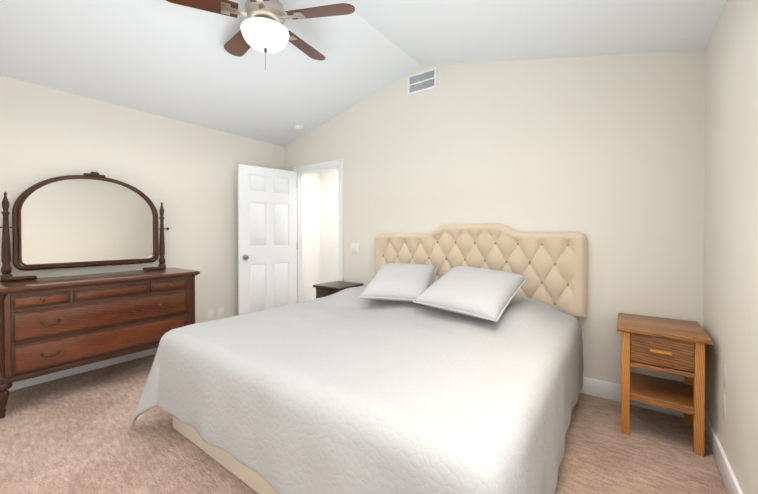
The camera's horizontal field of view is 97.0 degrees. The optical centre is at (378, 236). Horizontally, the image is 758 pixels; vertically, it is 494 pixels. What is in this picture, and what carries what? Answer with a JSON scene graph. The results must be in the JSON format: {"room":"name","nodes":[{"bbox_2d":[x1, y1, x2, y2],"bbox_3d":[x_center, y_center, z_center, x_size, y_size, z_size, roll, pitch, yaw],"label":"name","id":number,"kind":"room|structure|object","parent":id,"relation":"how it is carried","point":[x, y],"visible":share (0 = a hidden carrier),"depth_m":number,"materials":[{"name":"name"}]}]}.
{"room":"bedroom","nodes":[
{"label":"bedroom","id":0,"kind":"room"},
{"bbox_2d":[0,76,283,322],"bbox_3d":[-2.422,-0.379,3.305,0.120,3.150,3.540,0,1,36],"label":"wall","id":1,"kind":"structure","parent":0,"point":[185,174],"depth_m":3.39,"materials":[{"name":"beige paint"}]},
{"bbox_2d":[7,347,157,390],"bbox_3d":[-2.321,1.133,3.338,0.022,0.125,3.390,0,1,36],"label":"baseboard","id":2,"kind":"structure","parent":1,"relation":"attached to","point":[64,373],"depth_m":2.93,"materials":[{"name":"white wood"}]},
{"bbox_2d":[208,309,213,319],"bbox_3d":[-1.944,0.905,3.872,0.010,0.116,0.072,0,1,36],"label":"electrical outlet","id":3,"kind":"object","parent":1,"relation":"attached to","point":[210,314],"visible":1,"depth_m":3.87,"materials":[{"name":"white plastic"}]},
{"bbox_2d":[218,308,222,317],"bbox_3d":[-1.876,0.904,3.965,0.010,0.116,0.072,0,1,36],"label":"electrical outlet","id":4,"kind":"object","parent":1,"relation":"attached to","point":[220,312],"visible":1,"depth_m":3.96,"materials":[{"name":"white plastic"}]},
{"bbox_2d":[305,170,338,300],"bbox_3d":[-0.359,-0.120,4.912,2.740,2.600,1.250,0,1,36],"label":"wall","id":5,"kind":"structure","parent":0,"point":[321,227],"depth_m":5.92,"materials":[{"name":"white paint"}]},
{"bbox_2d":[0,0,726,146],"bbox_3d":[-0.623,-1.513,2.044,4.500,0.679,3.660,0,1,36],"label":"ceiling","id":6,"kind":"structure","parent":0,"point":[165,58],"depth_m":2.60,"materials":[{"name":"white paint"}]},
{"bbox_2d":[166,0,354,69],"bbox_3d":[-0.765,-1.398,2.283,1.165,0.572,1.163,0,1,36],"label":"fan","id":7,"kind":"object","parent":6,"relation":"hanging from","point":[263,29],"visible":1,"depth_m":2.17,"materials":[{"name":"brown wood"}]},
{"bbox_2d":[294,125,303,130],"bbox_3d":[-0.997,-1.349,4.196,0.124,0.036,0.124,-15,-9,35],"label":"smoke detector","id":8,"kind":"object","parent":6,"relation":"attached to","point":[298,127],"visible":1,"depth_m":4.16,"materials":[{"name":"white plastic"}]},
{"bbox_2d":[0,354,727,493],"bbox_3d":[-0.184,1.252,2.667,4.500,0.100,5.140,0,1,36],"label":"floor","id":9,"kind":"structure","parent":0,"point":[74,434],"depth_m":1.90,"materials":[{"name":"carpet"}]},
{"bbox_2d":[0,268,199,418],"bbox_3d":[-2.321,0.768,2.832,0.558,0.865,1.330,0,1,36],"label":"dresser","id":10,"kind":"object","parent":9,"relation":"on","point":[48,325],"visible":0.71,"depth_m":2.55,"materials":[{"name":"brown wood"}]},
{"bbox_2d":[0,172,168,281],"bbox_3d":[-2.486,-0.115,2.935,0.080,0.896,1.178,0,1,36],"label":"mirror","id":11,"kind":"object","parent":10,"relation":"on","point":[86,219],"visible":1,"depth_m":2.85,"materials":[{"name":"brown wood"}]},
{"bbox_2d":[313,281,363,297],"bbox_3d":[-0.456,0.864,3.755,0.391,0.655,0.424,0,1,36],"label":"nightstand","id":12,"kind":"object","parent":9,"relation":"on","point":[326,289],"visible":0.15,"depth_m":3.66,"materials":[{"name":"brown wood"}]},
{"bbox_2d":[129,284,582,493],"bbox_3d":[0.015,0.841,2.238,2.335,0.730,2.127,0,1,36],"label":"bedspread","id":13,"kind":"object","parent":9,"relation":"on","point":[347,391],"visible":0.92,"depth_m":1.46,"materials":[{"name":"fabric"}]},
{"bbox_2d":[358,263,437,301],"bbox_3d":[0.186,0.371,2.808,0.529,0.246,0.625,0,1,17],"label":"pillow","id":14,"kind":"object","parent":13,"relation":"on","point":[400,282],"visible":0.85,"depth_m":2.64,"materials":[{"name":"grey fabric"}]},
{"bbox_2d":[412,266,528,321],"bbox_3d":[0.676,0.381,2.435,0.600,0.275,0.658,0,1,40],"label":"pillow","id":15,"kind":"object","parent":13,"relation":"on","point":[483,293],"visible":1,"depth_m":2.29,"materials":[{"name":"grey fabric"}]},
{"bbox_2d":[375,224,587,316],"bbox_3d":[0.757,0.543,3.104,1.990,1.310,0.085,0,1,36],"label":"headboard","id":16,"kind":"object","parent":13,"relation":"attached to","point":[553,266],"visible":0.5,"depth_m":2.80,"materials":[{"name":"fabric"}]},
{"bbox_2d":[617,313,712,456],"bbox_3d":[1.753,0.880,2.106,0.420,0.655,0.470,0,1,36],"label":"nightstand","id":17,"kind":"object","parent":9,"relation":"on","point":[669,346],"visible":1,"depth_m":1.98,"materials":[{"name":"brown wood"}]},
{"bbox_2d":[284,50,705,384],"bbox_3d":[0.426,-0.381,3.481,4.500,3.150,0.120,0,1,36],"label":"wall","id":18,"kind":"structure","parent":0,"point":[604,155],"depth_m":2.65,"materials":[{"name":"beige paint"}]},
{"bbox_2d":[238,164,297,314],"bbox_3d":[-1.407,0.160,4.250,0.247,2.030,0.756,0,1,36],"label":"door","id":19,"kind":"structure","parent":18,"relation":"in","point":[267,239],"depth_m":4.19,"materials":[{"name":"white wood"}]},
{"bbox_2d":[293,159,342,302],"bbox_3d":[-0.757,0.128,4.357,0.910,2.115,0.156,0,1,36],"label":"door frame","id":20,"kind":"structure","parent":18,"relation":"attached to","point":[301,171],"depth_m":4.53,"materials":[{"name":"white wood"}]},
{"bbox_2d":[351,243,358,252],"bbox_3d":[-0.281,0.140,3.925,0.118,0.118,0.010,0,1,36],"label":"switch plate","id":21,"kind":"object","parent":18,"relation":"attached to","point":[354,247],"visible":1,"depth_m":3.92,"materials":[{"name":"white plastic"}]},
{"bbox_2d":[408,67,436,94],"bbox_3d":[0.431,-1.560,3.383,0.330,0.200,0.011,0,1,36],"label":"air vent","id":22,"kind":"object","parent":18,"relation":"in","point":[425,80],"visible":1,"depth_m":3.38,"materials":[{"name":"grey metal"}]},
{"bbox_2d":[580,377,683,417],"bbox_3d":[0.825,1.135,3.117,3.110,0.125,0.016,0,1,36],"label":"baseboard","id":23,"kind":"structure","parent":18,"relation":"attached to","point":[603,389],"depth_m":2.47,"materials":[{"name":"white wood"}]},
{"bbox_2d":[703,0,757,493],"bbox_3d":[1.105,-0.354,0.709,0.120,3.150,3.540,0,1,36],"label":"wall","id":24,"kind":"structure","parent":0,"point":[730,308],"depth_m":1.57,"materials":[{"name":"beige paint"}]},
{"bbox_2d":[704,410,742,493],"bbox_3d":[1.092,1.157,0.826,0.022,0.125,3.390,0,1,36],"label":"baseboard","id":25,"kind":"structure","parent":24,"relation":"attached to","point":[731,484],"depth_m":1.69,"materials":[{"name":"white wood"}]},
{"bbox_2d":[722,390,725,416],"bbox_3d":[1.762,0.856,1.708,0.010,0.118,0.072,0,1,36],"label":"electrical outlet","id":26,"kind":"object","parent":24,"relation":"attached to","point":[723,403],"visible":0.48,"depth_m":1.71,"materials":[{"name":"white plastic"}]},
{"bbox_2d":[723,361,726,387],"bbox_3d":[1.752,0.699,1.695,0.006,0.118,0.072,0,1,36],"label":"electrical outlet","id":27,"kind":"object","parent":24,"relation":"attached to","point":[724,374],"visible":0.83,"depth_m":1.69,"materials":[{"name":"white plastic"}]}
]}

